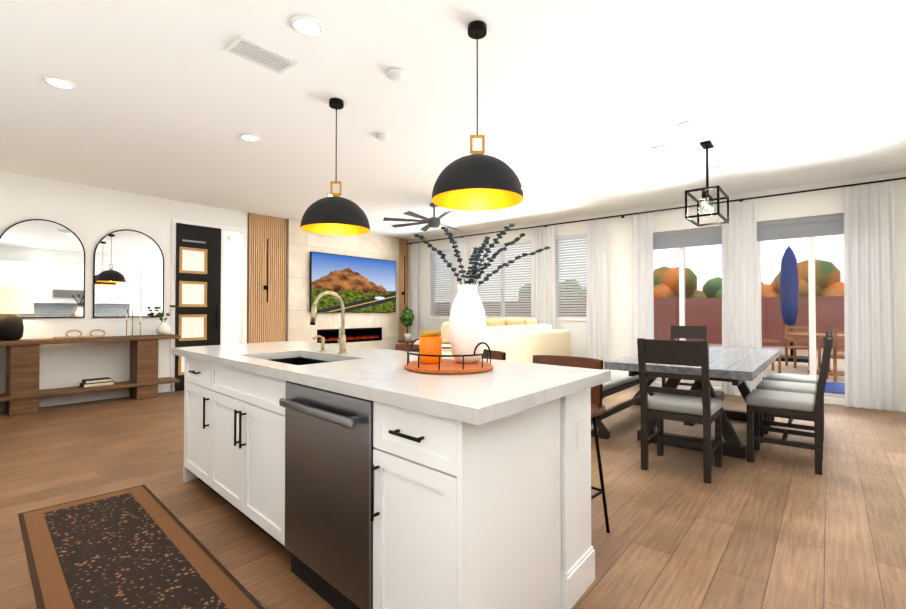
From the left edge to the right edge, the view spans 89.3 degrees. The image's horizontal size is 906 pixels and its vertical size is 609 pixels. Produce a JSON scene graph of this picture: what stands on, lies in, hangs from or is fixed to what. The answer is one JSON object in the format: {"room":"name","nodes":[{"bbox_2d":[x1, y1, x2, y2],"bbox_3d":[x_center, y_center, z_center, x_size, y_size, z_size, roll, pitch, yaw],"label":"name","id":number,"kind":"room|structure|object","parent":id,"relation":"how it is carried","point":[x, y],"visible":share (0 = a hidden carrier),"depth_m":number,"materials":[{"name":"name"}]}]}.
{"room":"open-plan kitchen","nodes":[
{"label":"open-plan kitchen","id":0,"kind":"room"},
{"bbox_2d":[0,171,286,402],"bbox_3d":[-3.717,-0.126,7.502,0.180,2.840,8.560,-1,-1,39],"label":"wall","id":1,"kind":"structure","parent":0,"point":[90,217],"depth_m":6.08,"materials":[{"name":"paint"}]},
{"bbox_2d":[0,219,84,317],"bbox_3d":[-5.078,-0.444,5.681,0.022,1.220,0.830,-1,-1,39],"label":"mirror","id":2,"kind":"object","parent":1,"relation":"attached to","point":[43,259],"visible":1,"depth_m":5.70,"materials":[{"name":"clear glass"}]},
{"bbox_2d":[0,384,171,411],"bbox_3d":[-5.198,1.208,5.518,0.013,0.109,3.283,-1,-1,39],"label":"baseboard","id":3,"kind":"structure","parent":1,"relation":"attached to","point":[74,398],"depth_m":6.00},
{"bbox_2d":[93,229,163,317],"bbox_3d":[-4.495,-0.433,6.392,0.022,1.220,0.830,-1,-1,39],"label":"mirror","id":4,"kind":"object","parent":1,"relation":"attached to","point":[128,271],"visible":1,"depth_m":6.37,"materials":[{"name":"clear glass"}]},
{"bbox_2d":[175,223,220,390],"bbox_3d":[-3.899,0.035,7.053,0.096,2.496,0.640,-1,-1,39],"label":"door","id":5,"kind":"structure","parent":1,"relation":"in","point":[198,291],"depth_m":7.04,"materials":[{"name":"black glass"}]},
{"bbox_2d":[170,219,246,390],"bbox_3d":[-3.812,0.005,7.228,0.014,2.570,1.140,-1,-1,39],"label":"door frame","id":6,"kind":"structure","parent":1,"relation":"attached to","point":[223,228],"depth_m":7.35,"materials":[{"name":"white wood"}]},
{"bbox_2d":[247,213,286,342],"bbox_3d":[-3.212,-0.119,7.948,0.030,2.836,0.710,-1,-1,39],"label":"panel","id":7,"kind":"object","parent":1,"relation":"attached to","point":[266,321],"visible":0.69,"depth_m":7.92,"materials":[{"name":"brown wood"}]},
{"bbox_2d":[264,239,267,301],"bbox_3d":[-3.201,-0.585,7.887,0.071,1.090,0.070,-1,-1,39],"label":"sconce","id":8,"kind":"object","parent":7,"relation":"attached to","point":[265,286],"visible":0.98,"depth_m":7.86,"materials":[{"name":"black metal"}]},
{"bbox_2d":[286,219,398,349],"bbox_3d":[-2.104,-0.098,9.263,0.077,2.836,2.720,-1,-1,39],"label":"wall panel","id":9,"kind":"object","parent":1,"relation":"attached to","point":[301,244],"visible":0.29,"depth_m":8.82,"materials":[{"name":"tile"}]},
{"bbox_2d":[317,327,381,343],"bbox_3d":[-2.067,0.622,9.280,0.066,0.276,1.616,-1,-1,39],"label":"fireplace","id":10,"kind":"object","parent":9,"relation":"attached to","point":[356,334],"visible":0.73,"depth_m":9.34,"materials":[{"name":"black metal"}]},
{"bbox_2d":[310,252,395,312],"bbox_3d":[-1.965,-0.402,9.322,0.064,1.130,2.150,-1,-1,39],"label":"tv","id":11,"kind":"object","parent":9,"relation":"attached to","point":[358,284],"visible":0.91,"depth_m":9.21,"materials":[{"name":"multicoloured glass"}]},
{"bbox_2d":[399,238,407,343],"bbox_3d":[-1.147,-0.080,10.468,0.030,2.836,0.346,-1,-1,39],"label":"panel","id":12,"kind":"object","parent":1,"relation":"attached to","point":[403,248],"visible":0.54,"depth_m":10.46,"materials":[{"name":"brown wood"}]},
{"bbox_2d":[402,256,404,303],"bbox_3d":[-1.116,-0.545,10.432,0.071,1.090,0.070,-1,-1,39],"label":"sconce","id":13,"kind":"object","parent":12,"relation":"attached to","point":[403,293],"visible":1,"depth_m":10.41,"materials":[{"name":"black metal"}]},
{"bbox_2d":[224,236,228,344],"bbox_3d":[-5.585,-0.096,9.419,0.100,2.840,1.860,-1,-1,39],"label":"window frame","id":14,"kind":"structure","parent":0,"point":[226,270],"depth_m":10.08,"materials":[{"name":"paint"}]},
{"bbox_2d":[228,235,237,343],"bbox_3d":[-3.976,-0.096,9.394,2.620,2.840,0.100,-1,-1,39],"label":"window","id":15,"kind":"structure","parent":0,"point":[230,297],"depth_m":10.01,"materials":[{"name":"paint"}]},
{"bbox_2d":[0,385,905,608],"bbox_3d":[-0.302,1.311,4.681,9.010,0.120,8.560,-1,-1,39],"label":"floor","id":16,"kind":"structure","parent":0,"point":[774,526],"depth_m":2.77,"materials":[{"name":"brown wood"}]},
{"bbox_2d":[0,334,179,415],"bbox_3d":[-4.628,0.847,5.861,0.370,0.845,1.970,-1,-1,39],"label":"console table","id":17,"kind":"object","parent":16,"relation":"on","point":[22,394],"visible":0.96,"depth_m":5.50,"materials":[{"name":"brown wood"}]},
{"bbox_2d":[0,287,33,340],"bbox_3d":[-5.109,0.108,5.277,0.430,0.610,0.430,-1,-1,39],"label":"table lamp","id":18,"kind":"object","parent":17,"relation":"on","point":[15,302],"visible":1,"depth_m":5.20,"materials":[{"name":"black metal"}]},
{"bbox_2d":[53,329,105,338],"bbox_3d":[-4.722,0.368,5.809,0.122,0.105,0.531,-1,-1,39],"label":"chain","id":19,"kind":"object","parent":17,"relation":"on","point":[80,335],"visible":1,"depth_m":5.80,"materials":[{"name":"brown wood"}]},
{"bbox_2d":[80,377,113,387],"bbox_3d":[-4.607,1.006,5.938,0.202,0.085,0.320,-1,-1,39],"label":"books","id":20,"kind":"object","parent":17,"relation":"on","point":[96,382],"visible":1,"depth_m":5.88,"materials":[{"name":"paper"}]},
{"bbox_2d":[131,309,134,335],"bbox_3d":[-4.384,0.244,6.271,0.058,0.370,0.058,0,-1,24],"label":"candlestick","id":21,"kind":"object","parent":17,"relation":"on","point":[132,316],"depth_m":6.27,"materials":[{"name":"gold metal"}]},
{"bbox_2d":[155,305,175,334],"bbox_3d":[-4.124,0.219,6.556,0.210,0.428,0.278,-1,-1,39],"label":"vase","id":22,"kind":"object","parent":17,"relation":"on","point":[163,328],"visible":1,"depth_m":6.49,"materials":[{"name":"white ceramic"}]},
{"bbox_2d":[18,485,264,608],"bbox_3d":[-1.377,1.204,1.988,2.570,0.009,0.620,-1,-1,44],"label":"rug","id":23,"kind":"object","parent":16,"relation":"on","point":[140,547],"visible":0.96,"depth_m":2.16,"materials":[{"name":"black fabric"}]},
{"bbox_2d":[183,369,596,608],"bbox_3d":[-0.643,0.782,2.610,2.716,0.872,1.215,-1,-1,39],"label":"kitchen island","id":24,"kind":"object","parent":16,"relation":"on","point":[355,477],"depth_m":1.68,"materials":[{"name":"white wood"}]},
{"bbox_2d":[171,345,582,424],"bbox_3d":[-0.816,0.329,2.491,2.967,0.057,0.832,-1,-1,39],"label":"island countertop","id":25,"kind":"structure","parent":24,"relation":"on","point":[475,398],"depth_m":1.71,"materials":[{"name":"white stone"}]},
{"bbox_2d":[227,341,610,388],"bbox_3d":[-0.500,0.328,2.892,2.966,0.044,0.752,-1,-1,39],"label":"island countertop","id":26,"kind":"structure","parent":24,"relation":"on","point":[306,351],"depth_m":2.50,"materials":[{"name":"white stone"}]},
{"bbox_2d":[313,335,325,350],"bbox_3d":[-0.872,0.252,2.992,0.044,0.108,0.099,-1,-1,39],"label":"soap dispenser","id":27,"kind":"object","parent":26,"relation":"on","point":[322,343],"visible":1,"depth_m":3.00,"materials":[{"name":"beige metal"}]},
{"bbox_2d":[310,291,346,353],"bbox_3d":[-0.767,0.110,2.803,0.091,0.386,0.267,-1,-1,39],"label":"faucet","id":28,"kind":"object","parent":26,"relation":"on","point":[342,339],"visible":1,"depth_m":2.85,"materials":[{"name":"beige metal"}]},
{"bbox_2d":[405,338,492,374],"bbox_3d":[-0.020,0.228,2.115,0.428,0.128,0.431,-1,-1,39],"label":"tray","id":29,"kind":"object","parent":26,"relation":"on","point":[448,366],"visible":0.79,"depth_m":1.98,"materials":[{"name":"brown wood"}]},
{"bbox_2d":[419,330,441,363],"bbox_3d":[-0.106,0.197,2.159,0.112,0.150,0.112,-1,-1,39],"label":"candle","id":30,"kind":"object","parent":29,"relation":"on","point":[430,342],"visible":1,"depth_m":2.11,"materials":[{"name":"orange glass"}]},
{"bbox_2d":[414,223,549,362],"bbox_3d":[0.137,-0.053,2.185,0.533,0.652,0.441,-1,-1,39],"label":"vase","id":31,"kind":"object","parent":29,"relation":"on","point":[467,326],"visible":0.98,"depth_m":2.13,"materials":[{"name":"white ceramic"}]},
{"bbox_2d":[397,340,413,343],"bbox_3d":[-0.977,1.056,9.867,0.440,0.550,0.440,-1,-1,39],"label":"side table","id":32,"kind":"object","parent":16,"relation":"on","point":[404,341],"visible":0.38,"depth_m":9.68,"materials":[{"name":"brown wood"}]},
{"bbox_2d":[400,307,413,340],"bbox_3d":[-0.949,0.414,9.876,0.316,0.731,0.356,-1,-1,39],"label":"topiary","id":33,"kind":"object","parent":32,"relation":"on","point":[407,318],"visible":1,"depth_m":9.80,"materials":[{"name":"green plant"}]},
{"bbox_2d":[395,344,418,351],"bbox_3d":[-0.381,0.771,3.380,0.438,0.921,0.464,-1,-1,45],"label":"stool","id":34,"kind":"object","parent":16,"relation":"on","point":[403,347],"visible":0.04,"depth_m":3.61,"materials":[{"name":"wood"}]},
{"bbox_2d":[414,322,570,362],"bbox_3d":[0.029,0.808,7.405,2.720,0.970,2.820,-1,-1,39],"label":"sofa","id":35,"kind":"object","parent":16,"relation":"on","point":[521,343],"visible":0.33,"depth_m":6.69,"materials":[{"name":"fabric"}]},
{"bbox_2d":[486,318,506,326],"bbox_3d":[0.588,0.464,6.784,0.138,0.512,0.500,-1,-1,39],"label":"sofa pillow","id":36,"kind":"object","parent":35,"relation":"on","point":[498,321],"depth_m":6.76,"materials":[{"name":"beige fabric"}]},
{"bbox_2d":[507,318,536,325],"bbox_3d":[1.098,0.474,7.407,0.138,0.512,0.870,-1,-1,39],"label":"sofa pillow","id":37,"kind":"object","parent":35,"relation":"on","point":[509,321],"depth_m":7.30,"materials":[{"name":"yellow fabric"}]},
{"bbox_2d":[481,350,505,360],"bbox_3d":[0.080,0.764,2.922,0.438,0.921,0.464,-1,-1,45],"label":"stool","id":38,"kind":"object","parent":16,"relation":"on","point":[498,355],"visible":0.04,"depth_m":3.00,"materials":[{"name":"wood"}]},
{"bbox_2d":[533,355,609,532],"bbox_3d":[0.541,0.757,2.464,0.438,0.921,0.464,-1,-1,45],"label":"stool","id":39,"kind":"object","parent":16,"relation":"on","point":[598,407],"visible":0.33,"depth_m":2.45,"materials":[{"name":"leather"}]},
{"bbox_2d":[591,370,656,438],"bbox_3d":[1.854,1.002,5.053,0.400,0.510,2.200,-1,-1,39],"label":"bench","id":40,"kind":"object","parent":16,"relation":"on","point":[621,381],"visible":0.21,"depth_m":4.65,"materials":[{"name":"brown wood"}]},
{"bbox_2d":[637,338,721,483],"bbox_3d":[1.709,0.741,3.444,0.470,0.980,0.540,-1,-1,39],"label":"dining chair","id":41,"kind":"object","parent":16,"relation":"on","point":[703,408],"visible":1,"depth_m":3.32,"materials":[{"name":"brown wood"}]},
{"bbox_2d":[662,325,706,386],"bbox_3d":[3.180,0.786,6.297,0.470,0.980,0.540,-1,-1,39],"label":"dining chair","id":42,"kind":"object","parent":16,"relation":"on","point":[695,332],"visible":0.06,"depth_m":6.45,"materials":[{"name":"brown wood"}]},
{"bbox_2d":[604,346,781,458],"bbox_3d":[2.515,0.871,4.553,1.060,0.755,2.600,-1,-1,39],"label":"dining table","id":43,"kind":"object","parent":16,"relation":"on","point":[738,367],"visible":0.54,"depth_m":3.86,"materials":[{"name":"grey wood"}]},
{"bbox_2d":[745,336,832,474],"bbox_3d":[2.651,0.744,3.616,0.540,0.980,0.470,-1,-1,39],"label":"dining chair","id":44,"kind":"object","parent":16,"relation":"on","point":[783,403],"visible":1,"depth_m":3.49,"materials":[{"name":"brown wood"}]},
{"bbox_2d":[756,333,832,442],"bbox_3d":[3.082,0.752,4.142,0.540,0.980,0.470,-1,-1,39],"label":"dining chair","id":45,"kind":"object","parent":16,"relation":"on","point":[798,387],"visible":0.52,"depth_m":4.08,"materials":[{"name":"brown wood"}]},
{"bbox_2d":[764,331,831,426],"bbox_3d":[3.513,0.760,4.668,0.540,0.980,0.470,-1,-1,39],"label":"dining chair","id":46,"kind":"object","parent":16,"relation":"on","point":[811,379],"visible":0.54,"depth_m":4.62,"materials":[{"name":"white fabric"}]},
{"bbox_2d":[0,0,905,239],"bbox_3d":[-1.315,-1.636,5.557,11.630,0.120,8.560,-1,-1,39],"label":"ceiling","id":47,"kind":"structure","parent":0,"point":[584,106],"depth_m":3.59,"materials":[{"name":"paint"}]},
{"bbox_2d":[42,76,76,89],"bbox_3d":[-2.852,-1.604,3.325,0.190,0.010,0.190,-1,-1,39],"label":"recessed light","id":48,"kind":"object","parent":47,"relation":"in","point":[58,82],"visible":0.98,"depth_m":3.32,"materials":[{"name":"white plastic"}]},
{"bbox_2d":[239,133,260,141],"bbox_3d":[-1.932,-1.588,4.369,0.190,0.010,0.190,-1,-1,39],"label":"recessed light","id":49,"kind":"object","parent":47,"relation":"in","point":[250,137],"visible":1,"depth_m":4.36,"materials":[{"name":"white plastic"}]},
{"bbox_2d":[224,36,297,73],"bbox_3d":[-1.240,-1.609,2.974,0.220,0.010,0.380,-1,-1,39],"label":"ceiling vent","id":50,"kind":"object","parent":47,"relation":"in","point":[256,53],"visible":1,"depth_m":2.96,"materials":[{"name":"white metal"}]},
{"bbox_2d":[290,15,323,36],"bbox_3d":[-0.846,-1.614,2.665,0.190,0.010,0.190,-1,-1,39],"label":"recessed light","id":51,"kind":"object","parent":47,"relation":"in","point":[304,25],"visible":1,"depth_m":2.65,"materials":[{"name":"white plastic"}]},
{"bbox_2d":[300,98,369,234],"bbox_3d":[-0.920,-1.095,3.609,0.530,1.018,0.530,-1,-1,39],"label":"pendant light","id":52,"kind":"object","parent":47,"relation":"hanging from","point":[335,214],"visible":1,"depth_m":3.47,"materials":[{"name":"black metal"}]},
{"bbox_2d":[376,133,389,140],"bbox_3d":[-0.665,-1.577,4.338,0.130,0.032,0.130,-1,-1,39],"label":"smoke detector","id":53,"kind":"object","parent":47,"relation":"attached to","point":[382,137],"visible":1,"depth_m":4.30,"materials":[{"name":"white plastic"}]},
{"bbox_2d":[387,69,405,81],"bbox_3d":[-0.395,-1.595,3.200,0.130,0.032,0.130,-1,-1,39],"label":"smoke detector","id":54,"kind":"object","parent":47,"relation":"attached to","point":[397,75],"visible":0.98,"depth_m":3.17,"materials":[{"name":"white plastic"}]},
{"bbox_2d":[383,203,479,231],"bbox_3d":[-0.292,-1.371,7.094,1.551,0.358,1.551,-1,-1,39],"label":"ceiling fan","id":55,"kind":"object","parent":47,"relation":"hanging from","point":[433,222],"visible":0.92,"depth_m":7.01,"materials":[{"name":"grey metal"}]},
{"bbox_2d":[432,20,523,210],"bbox_3d":[0.141,-1.110,2.663,0.530,1.018,0.530,-1,-1,39],"label":"pendant light","id":56,"kind":"object","parent":47,"relation":"hanging from","point":[477,181],"visible":1,"depth_m":2.54,"materials":[{"name":"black metal"}]},
{"bbox_2d":[522,186,531,189],"bbox_3d":[0.960,-1.560,6.148,0.190,0.010,0.190,-1,-1,39],"label":"recessed light","id":57,"kind":"object","parent":47,"relation":"in","point":[526,187],"visible":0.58,"depth_m":6.12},
{"bbox_2d":[555,204,566,206],"bbox_3d":[1.689,-1.544,7.180,0.190,0.010,0.190,-1,-1,39],"label":"recessed light","id":58,"kind":"object","parent":47,"relation":"in","point":[561,205],"visible":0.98,"depth_m":7.16,"materials":[{"name":"white plastic"}]},
{"bbox_2d":[649,143,681,158],"bbox_3d":[2.195,-1.582,4.736,0.220,0.010,0.380,-1,-1,39],"label":"ceiling vent","id":59,"kind":"object","parent":47,"relation":"in","point":[665,151],"visible":0.98,"depth_m":4.73,"materials":[{"name":"white metal"}]},
{"bbox_2d":[677,120,700,129],"bbox_3d":[2.091,-1.592,4.072,0.190,0.010,0.190,-1,-1,39],"label":"recessed light","id":60,"kind":"object","parent":47,"relation":"in","point":[689,124],"visible":1,"depth_m":4.06,"materials":[{"name":"white plastic"}]},
{"bbox_2d":[685,141,728,225],"bbox_3d":[2.519,-1.209,4.543,0.290,0.762,0.550,-1,-1,39],"label":"chandelier","id":61,"kind":"object","parent":47,"relation":"hanging from","point":[706,196],"visible":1,"depth_m":4.52,"materials":[{"name":"black metal"}]},
{"bbox_2d":[712,166,730,170],"bbox_3d":[3.104,-1.573,5.310,0.190,0.010,0.190,-1,-1,39],"label":"recessed light","id":62,"kind":"object","parent":47,"relation":"in","point":[720,168],"visible":1,"depth_m":5.31,"materials":[{"name":"white plastic"}]},
{"bbox_2d":[408,171,905,402],"bbox_3d":[2.353,-0.119,7.945,9.010,2.840,0.180,-1,-1,39],"label":"wall","id":63,"kind":"structure","parent":0,"point":[779,207],"depth_m":7.42,"materials":[{"name":"paint"}]},
{"bbox_2d":[428,253,449,318],"bbox_3d":[-0.173,-0.441,9.956,0.860,1.507,0.140,-1,-1,39],"label":"window","id":64,"kind":"structure","parent":63,"relation":"in","point":[437,299],"depth_m":10.13,"materials":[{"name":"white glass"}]},
{"bbox_2d":[431,249,450,316],"bbox_3d":[-0.181,-0.467,9.947,0.780,1.453,0.040,-1,-1,39],"label":"window blind","id":65,"kind":"object","parent":64,"relation":"attached to","point":[439,280],"visible":0.56,"depth_m":10.02,"materials":[{"name":"white plastic"}]},
{"bbox_2d":[473,247,530,319],"bbox_3d":[0.956,-0.455,9.030,1.480,1.507,0.140,-1,-1,39],"label":"window","id":66,"kind":"structure","parent":63,"relation":"in","point":[503,318],"depth_m":9.03,"materials":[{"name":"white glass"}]},
{"bbox_2d":[472,240,530,316],"bbox_3d":[0.949,-0.481,9.021,1.400,1.453,0.040,-1,-1,39],"label":"window blind","id":67,"kind":"object","parent":66,"relation":"attached to","point":[525,243],"visible":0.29,"depth_m":8.92,"materials":[{"name":"white plastic"}]},
{"bbox_2d":[555,241,586,320],"bbox_3d":[2.128,-0.470,8.070,0.810,1.507,0.140,-1,-1,39],"label":"window","id":68,"kind":"structure","parent":63,"relation":"in","point":[569,319],"depth_m":8.17,"materials":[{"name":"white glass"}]},
{"bbox_2d":[555,233,586,317],"bbox_3d":[2.121,-0.496,8.062,0.730,1.453,0.040,-1,-1,39],"label":"window blind","id":69,"kind":"object","parent":68,"relation":"attached to","point":[573,238],"visible":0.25,"depth_m":8.09,"materials":[{"name":"white plastic"}]},
{"bbox_2d":[406,177,905,244],"bbox_3d":[2.189,-1.430,7.900,8.359,0.050,0.128,-1,-1,39],"label":"curtain rod","id":70,"kind":"object","parent":63,"relation":"attached to","point":[624,215],"visible":0.81,"depth_m":6.75,"materials":[{"name":"black metal"}]},
{"bbox_2d":[411,244,417,343],"bbox_3d":[-0.868,-0.022,10.323,0.190,2.690,0.070,-1,-1,39],"label":"curtain","id":71,"kind":"object","parent":70,"relation":"hanging from","point":[414,286],"visible":0.67,"depth_m":10.31,"materials":[{"name":"white fabric"}]},
{"bbox_2d":[450,237,467,310],"bbox_3d":[0.118,-0.034,9.516,0.460,2.690,0.071,-1,-1,39],"label":"curtain","id":72,"kind":"object","parent":70,"relation":"hanging from","point":[461,243],"visible":0.38,"depth_m":9.54,"materials":[{"name":"white fabric"}]},
{"bbox_2d":[531,226,555,328],"bbox_3d":[1.623,-0.053,8.284,0.510,2.690,0.071,-1,-1,39],"label":"curtain","id":73,"kind":"object","parent":70,"relation":"hanging from","point":[543,289],"visible":0.6,"depth_m":8.27,"materials":[{"name":"white fabric"}]},
{"bbox_2d":[586,219,607,369],"bbox_3d":[2.397,-0.063,7.650,0.370,2.690,0.071,-1,-1,39],"label":"curtain","id":74,"kind":"object","parent":70,"relation":"hanging from","point":[597,321],"visible":0.77,"depth_m":7.64,"materials":[{"name":"white fabric"}]},
{"bbox_2d":[632,213,653,386],"bbox_3d":[2.969,-0.071,7.181,0.330,2.690,0.070,-1,-1,39],"label":"curtain","id":75,"kind":"object","parent":70,"relation":"hanging from","point":[642,284],"visible":0.77,"depth_m":7.18,"materials":[{"name":"white fabric"}]},
{"bbox_2d":[722,200,758,395],"bbox_3d":[3.971,-0.083,6.361,0.440,2.690,0.071,-1,-1,39],"label":"curtain","id":76,"kind":"object","parent":70,"relation":"hanging from","point":[739,287],"visible":0.71,"depth_m":6.36,"materials":[{"name":"white fabric"}]},
{"bbox_2d":[844,182,898,410],"bbox_3d":[5.008,-0.097,5.511,0.480,2.690,0.071,-1,-1,39],"label":"curtain","id":77,"kind":"object","parent":70,"relation":"hanging from","point":[871,342],"visible":1,"depth_m":5.50,"materials":[{"name":"white fabric"}]},
{"bbox_2d":[653,226,721,391],"bbox_3d":[3.485,0.077,6.980,1.214,2.415,0.114,-1,-1,39],"label":"sliding window","id":78,"kind":"structure","parent":63,"relation":"in","point":[681,240],"depth_m":6.96,"materials":[{"name":"clear glass"}]},
{"bbox_2d":[757,213,844,404],"bbox_3d":[4.692,0.061,5.992,1.254,2.415,0.114,-1,-1,39],"label":"sliding window","id":79,"kind":"structure","parent":63,"relation":"in","point":[811,228],"depth_m":6.00,"materials":[{"name":"clear glass"}]},
{"bbox_2d":[899,402,905,411],"bbox_3d":[5.396,1.205,5.302,0.559,0.109,0.019,-1,-1,39],"label":"baseboard","id":80,"kind":"structure","parent":63,"relation":"attached to","point":[902,406],"depth_m":5.39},
{"label":"outside","id":81,"kind":"structure","parent":0,"visible":0},
{"bbox_2d":[656,344,844,398],"bbox_3d":[8.841,1.520,16.826,28.000,0.120,21.820,-1,-1,39],"label":"ground","id":82,"kind":"structure","parent":81,"point":[799,370],"depth_m":9.66,"materials":[{"name":"concrete"}]},
{"bbox_2d":[519,287,530,297],"bbox_3d":[4.894,0.126,26.252,2.012,2.980,2.477,-1,-1,39],"label":"tree","id":83,"kind":"object","parent":82,"relation":"on","point":[524,292],"depth_m":25.75,"materials":[{"name":"green plant"}]},
{"bbox_2d":[559,280,586,299],"bbox_3d":[6.039,0.119,23.476,2.746,2.907,2.845,-1,-1,39],"label":"tree","id":84,"kind":"object","parent":82,"relation":"on","point":[570,291],"depth_m":22.83,"materials":[{"name":"green plant"}]},
{"bbox_2d":[435,296,844,347],"bbox_3d":[9.471,0.602,17.610,28.000,1.760,0.270,-1,-1,39],"label":"fence","id":85,"kind":"object","parent":82,"relation":"on","point":[830,319],"depth_m":17.07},
{"bbox_2d":[653,266,706,298],"bbox_3d":[9.601,-0.106,20.583,3.174,3.268,2.520,-1,-1,39],"label":"tree","id":86,"kind":"object","parent":82,"relation":"on","point":[670,279],"depth_m":19.57,"materials":[{"name":"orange plant"}]},
{"bbox_2d":[702,277,763,297],"bbox_3d":[12.262,0.151,20.016,2.363,2.735,2.951,-1,-1,39],"label":"tree","id":87,"kind":"object","parent":82,"relation":"on","point":[710,289],"depth_m":19.86,"materials":[{"name":"green plant"}]},
{"bbox_2d":[762,339,780,372],"bbox_3d":[6.240,0.881,9.232,0.480,0.920,0.520,0,-1,20],"label":"patio chair","id":88,"kind":"object","parent":82,"relation":"on","point":[779,359],"depth_m":8.95,"materials":[{"name":"brown wood"}]},
{"bbox_2d":[775,246,807,362],"bbox_3d":[8.357,-0.023,11.367,0.900,2.794,0.983,-1,-1,39],"label":"umbrella","id":89,"kind":"object","parent":82,"relation":"on","point":[788,296],"depth_m":11.03,"materials":[{"name":"blue fabric"}]},
{"bbox_2d":[761,259,843,296],"bbox_3d":[13.382,-0.137,17.620,3.238,3.237,2.393,-1,-1,39],"label":"tree","id":90,"kind":"object","parent":82,"relation":"on","point":[820,280],"depth_m":16.65,"materials":[{"name":"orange plant"}]},
{"bbox_2d":[784,324,821,368],"bbox_3d":[7.521,0.891,9.872,0.520,0.920,0.480,0,-1,16],"label":"patio chair","id":91,"kind":"object","parent":82,"relation":"on","point":[791,338],"depth_m":10.04,"materials":[{"name":"brown wood"}]},
{"bbox_2d":[762,377,844,393],"bbox_3d":[5.661,1.303,7.424,1.200,0.020,1.200,-1,-1,39],"label":"mat","id":92,"kind":"object","parent":82,"relation":"on","point":[831,387],"depth_m":7.12,"materials":[{"name":"blue fabric"}]},
{"bbox_2d":[788,333,844,375],"bbox_3d":[7.224,0.956,8.864,1.200,0.760,1.200,-1,-1,39],"label":"patio table","id":93,"kind":"object","parent":82,"relation":"on","point":[823,336],"depth_m":8.78,"materials":[{"name":"brown wood"}]},
{"bbox_2d":[827,328,844,381],"bbox_3d":[6.788,0.861,7.910,0.520,0.920,0.480,0,-1,25],"label":"patio chair","id":94,"kind":"object","parent":82,"relation":"on","point":[836,349],"depth_m":7.78,"materials":[{"name":"brown wood"}]}
]}

